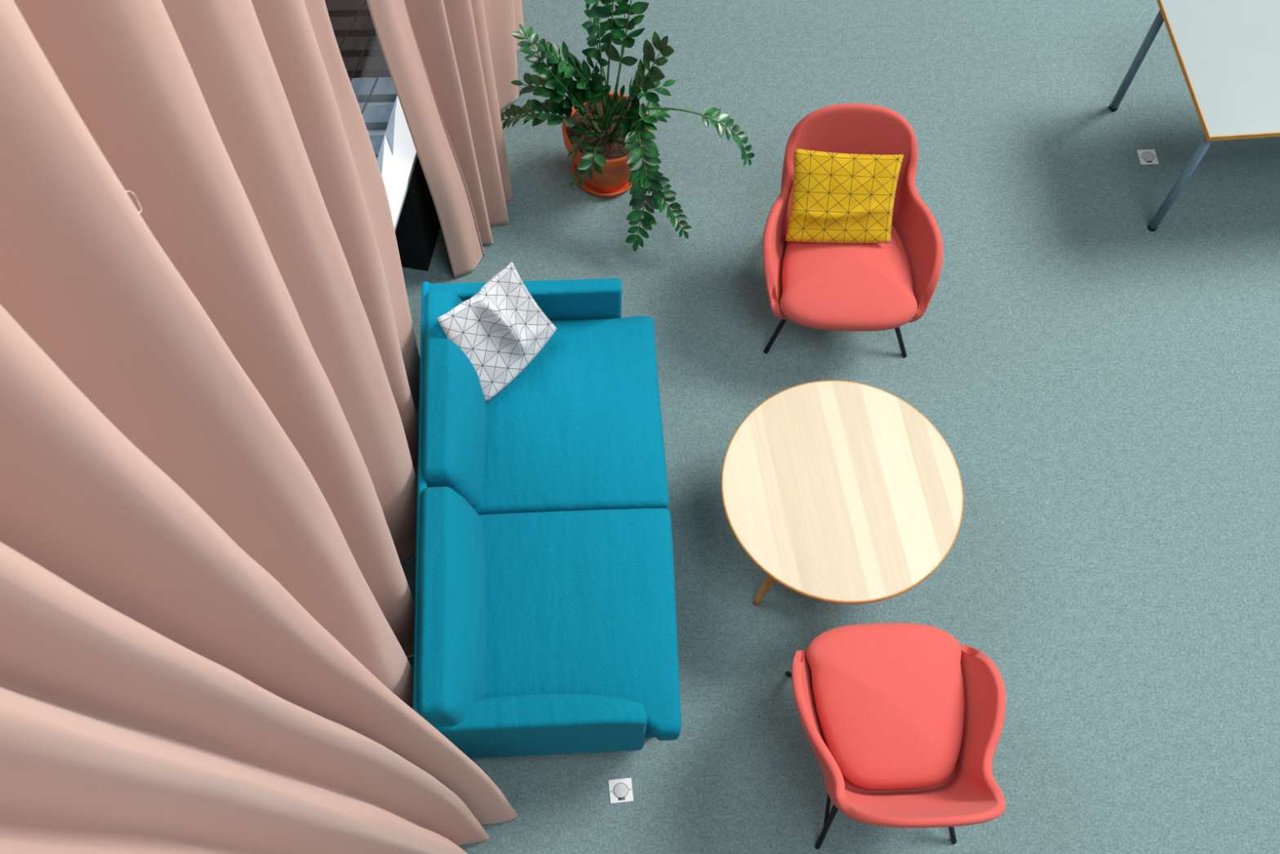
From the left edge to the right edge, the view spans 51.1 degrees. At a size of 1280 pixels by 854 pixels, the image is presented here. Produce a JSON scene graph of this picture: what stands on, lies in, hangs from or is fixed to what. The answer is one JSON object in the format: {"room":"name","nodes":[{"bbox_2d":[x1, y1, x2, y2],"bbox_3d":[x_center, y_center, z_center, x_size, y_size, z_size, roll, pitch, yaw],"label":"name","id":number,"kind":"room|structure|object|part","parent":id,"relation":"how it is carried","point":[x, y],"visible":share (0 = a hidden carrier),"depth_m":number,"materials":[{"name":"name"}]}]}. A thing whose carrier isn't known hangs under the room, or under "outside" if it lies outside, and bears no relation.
{"room":"office lounge","nodes":[
{"label":"office lounge","id":0,"kind":"room"},
{"bbox_2d":[366,0,524,278],"bbox_3d":[-0.585,-2.741,3.971,0.354,5.738,1.845,12,64,4],"label":"curtain","id":1,"kind":"object","parent":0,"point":[452,64],"visible":0.98,"depth_m":5.50,"materials":[{"name":"pink fabric"}]},
{"bbox_2d":[400,0,1279,853],"bbox_3d":[3.306,-0.479,6.224,10.750,0.060,16.000,-2,64,-3],"label":"floor","id":2,"kind":"structure","parent":0,"point":[1102,388],"depth_m":5.97,"materials":[{"name":"carpet"}]},
{"bbox_2d":[413,278,681,758],"bbox_3d":[-0.358,0.322,5.256,0.951,0.757,1.824,-2,64,-3],"label":"sofa","id":3,"kind":"object","parent":2,"relation":"on","point":[545,618],"visible":0.88,"depth_m":5.04,"materials":[{"name":"teal fabric"}]},
{"bbox_3d":[-0.814,0.334,5.194,0.035,0.550,1.780,-2,64,-3],"label":"backrest","id":4,"kind":"part","parent":3,"relation":"part of","materials":[{"name":"teal fabric"}]},
{"bbox_2d":[417,486,487,726],"bbox_3d":[-0.673,0.654,4.858,0.220,0.357,0.874,-2,64,-3],"label":"cushion","id":5,"kind":"object","parent":3,"relation":"on","point":[452,526],"depth_m":4.73,"materials":[{"name":"teal fabric"}]},
{"bbox_2d":[422,289,486,508],"bbox_3d":[-0.720,-0.121,5.240,0.219,0.357,0.845,-2,64,-3],"label":"cushion","id":6,"kind":"object","parent":3,"relation":"on","point":[454,406],"depth_m":5.09,"materials":[{"name":"teal fabric"}]},
{"bbox_2d":[436,261,557,402],"bbox_3d":[-0.555,-0.388,5.284,0.264,0.365,0.429,41,69,17],"label":"throw pillow","id":7,"kind":"object","parent":3,"relation":"on","point":[500,329],"visible":0.97,"depth_m":5.24,"materials":[{"name":"white fabric"}]},
{"bbox_3d":[-0.480,-0.462,5.638,0.802,0.480,0.070,-2,64,-3],"label":"armrest","id":8,"kind":"part","parent":3,"relation":"part of","materials":[{"name":"teal fabric"}]},
{"bbox_3d":[-0.375,1.089,4.885,0.787,0.460,0.120,-2,64,-3],"label":"armrest","id":9,"kind":"part","parent":3,"relation":"part of","materials":[{"name":"teal fabric"}]},
{"bbox_2d":[473,315,669,515],"bbox_3d":[-0.340,-0.049,5.440,0.864,0.186,0.869,-2,64,-3],"label":"seat cushion","id":10,"kind":"object","parent":3,"relation":"on","point":[580,429],"depth_m":5.32,"materials":[{"name":"teal fabric"}]},
{"bbox_2d":[479,507,681,740],"bbox_3d":[-0.291,0.741,5.052,0.866,0.184,0.886,-2,64,-3],"label":"seat cushion","id":11,"kind":"object","parent":3,"relation":"on","point":[579,600],"depth_m":4.99,"materials":[{"name":"teal fabric"}]},
{"bbox_2d":[608,777,633,803],"bbox_3d":[-0.074,1.397,5.151,0.089,0.006,0.089,-5,64,-4],"label":"socket","id":12,"kind":"object","parent":2,"relation":"on","point":[620,790],"visible":1,"depth_m":5.15,"materials":[{"name":"white plastic"}]},
{"bbox_3d":[-0.074,1.397,5.149,0.054,0.002,0.054,-5,64,-4],"label":"lid","id":13,"kind":"part","parent":12,"relation":"part of","materials":[{"name":"metal"}]},
{"bbox_2d":[500,0,755,251],"bbox_3d":[-0.075,-1.392,5.805,1.086,1.310,0.564,33,67,14],"label":"potted plant","id":14,"kind":"object","parent":2,"relation":"on","point":[607,135],"visible":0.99,"depth_m":5.89,"materials":[{"name":"green plant"}]},
{"bbox_3d":[-0.158,-1.302,6.284,0.408,0.342,0.408,-2,64,-3],"label":"pot","id":15,"kind":"part","parent":14,"relation":"part of","materials":[{"name":"ceramic"}]},
{"bbox_2d":[720,380,963,605],"bbox_3d":[0.784,0.339,5.447,0.948,0.476,0.948,-2,64,-3],"label":"coffee table","id":16,"kind":"object","parent":2,"relation":"on","point":[838,491],"visible":1,"depth_m":5.22,"materials":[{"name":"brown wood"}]},
{"bbox_3d":[0.545,0.572,5.332,0.052,0.460,0.195,37,68,15],"label":"leg","id":17,"kind":"part","parent":16,"relation":"part of","materials":[{"name":"brown wood"}]},
{"bbox_2d":[762,103,942,357],"bbox_3d":[0.897,-0.809,5.820,0.765,0.833,0.832,2,64,-1],"label":"armchair","id":18,"kind":"object","parent":2,"relation":"on","point":[829,286],"visible":0.73,"depth_m":5.71,"materials":[{"name":"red fabric"}]},
{"bbox_3d":[0.627,-0.457,5.943,0.025,0.283,0.197,39,69,16],"label":"leg","id":19,"kind":"part","parent":18,"relation":"part of","materials":[{"name":"black metal"}]},
{"bbox_2d":[785,148,903,243],"bbox_3d":[0.866,-0.972,5.699,0.469,0.290,0.287,3,64,-1],"label":"throw pillow","id":20,"kind":"object","parent":18,"relation":"on","point":[837,197],"visible":1,"depth_m":5.66,"materials":[{"name":"yellow fabric"}]},
{"bbox_2d":[779,223,917,331],"bbox_3d":[0.894,-0.701,5.796,0.588,0.136,0.617,2,64,-1],"label":"seat cushion","id":21,"kind":"object","parent":18,"relation":"on","point":[829,286],"depth_m":5.70,"materials":[{"name":"red fabric"}]},
{"bbox_3d":[1.141,-0.442,5.952,0.025,0.283,0.197,-35,70,-17],"label":"leg","id":22,"kind":"part","parent":18,"relation":"part of","materials":[{"name":"black metal"}]},
{"bbox_2d":[785,622,1005,848],"bbox_3d":[0.932,1.099,4.876,0.765,0.833,0.832,-1,64,-3],"label":"armchair","id":23,"kind":"object","parent":2,"relation":"on","point":[902,723],"visible":1,"depth_m":4.87,"materials":[{"name":"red fabric"}]},
{"bbox_3d":[0.656,0.990,5.228,0.025,0.283,0.197,-40,71,-19],"label":"leg","id":24,"kind":"part","parent":23,"relation":"part of","materials":[{"name":"black metal"}]},
{"bbox_3d":[0.717,1.451,5.002,0.025,0.284,0.219,22,65,9],"label":"leg","id":25,"kind":"part","parent":23,"relation":"part of","materials":[{"name":"black metal"}]},
{"bbox_2d":[805,622,964,789],"bbox_3d":[0.927,1.015,4.947,0.588,0.136,0.617,-1,64,-3],"label":"seat cushion","id":26,"kind":"object","parent":23,"relation":"on","point":[886,700],"depth_m":4.90,"materials":[{"name":"red fabric"}]},
{"bbox_3d":[1.152,1.440,5.021,0.025,0.284,0.219,-25,67,-13],"label":"leg","id":27,"kind":"part","parent":23,"relation":"part of","materials":[{"name":"black metal"}]},
{"bbox_2d":[1137,149,1158,164],"bbox_3d":[2.496,-1.327,6.582,0.089,0.006,0.089,-3,64,-3],"label":"socket","id":28,"kind":"object","parent":2,"relation":"on","point":[1147,157],"visible":1,"depth_m":6.58,"materials":[{"name":"white plastic"}]},
{"bbox_3d":[2.496,-1.328,6.580,0.054,0.002,0.054,-3,64,-3],"label":"lid","id":29,"kind":"part","parent":28,"relation":"part of","materials":[{"name":"metal"}]},
{"bbox_2d":[1108,0,1279,231],"bbox_3d":[3.181,-1.495,6.282,1.604,0.730,0.800,-4,64,-4],"label":"desk","id":30,"kind":"object","parent":2,"relation":"on","point":[1227,51],"visible":1,"depth_m":5.94,"materials":[{"name":"grey laminate"}]},
{"bbox_3d":[2.382,-1.758,6.388,0.041,0.694,0.041,-4,64,-4],"label":"leg","id":31,"kind":"part","parent":30,"relation":"part of","materials":[{"name":"grey metal"}]},
{"bbox_3d":[2.455,-1.112,6.070,0.041,0.694,0.041,-4,64,-4],"label":"leg","id":32,"kind":"part","parent":30,"relation":"part of","materials":[{"name":"grey metal"}]},
{"bbox_3d":[-1.013,-1.348,6.127,2.386,0.760,10.748,-2,64,-3],"label":"wall","id":33,"kind":"structure","parent":0,"visible":0},
{"bbox_2d":[377,94,417,230],"bbox_3d":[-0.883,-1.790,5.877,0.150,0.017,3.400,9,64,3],"label":"trim","id":34,"kind":"structure","parent":33,"relation":"attached to","point":[397,168],"depth_m":5.52,"materials":[{"name":"white paint"}]},
{"bbox_2d":[395,155,440,271],"bbox_3d":[-0.783,-2.201,6.568,0.122,0.620,3.030,9,64,3],"label":"trim","id":35,"kind":"structure","parent":33,"relation":"attached to","point":[418,226],"depth_m":5.95,"materials":[{"name":"black"}]},
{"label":"window","id":36,"kind":"structure","parent":33,"relation":"in","visible":0},
{"bbox_2d":[0,0,518,853],"bbox_3d":[-0.675,0.393,2.416,0.620,5.739,4.108,-3,64,-4],"label":"curtain","id":37,"kind":"object","parent":36,"relation":"hanging from","point":[210,359],"visible":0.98,"depth_m":2.41,"materials":[{"name":"pink fabric"}]},
{"label":"outside","id":38,"kind":"structure","parent":0,"visible":0},
{"bbox_2d":[324,0,396,159],"bbox_3d":[-1.338,-1.555,5.982,1.831,0.184,5.295,-2,64,-3],"label":"window","id":39,"kind":"structure","parent":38,"point":[359,46],"depth_m":6.01,"materials":[{"name":"glass"}]}
]}

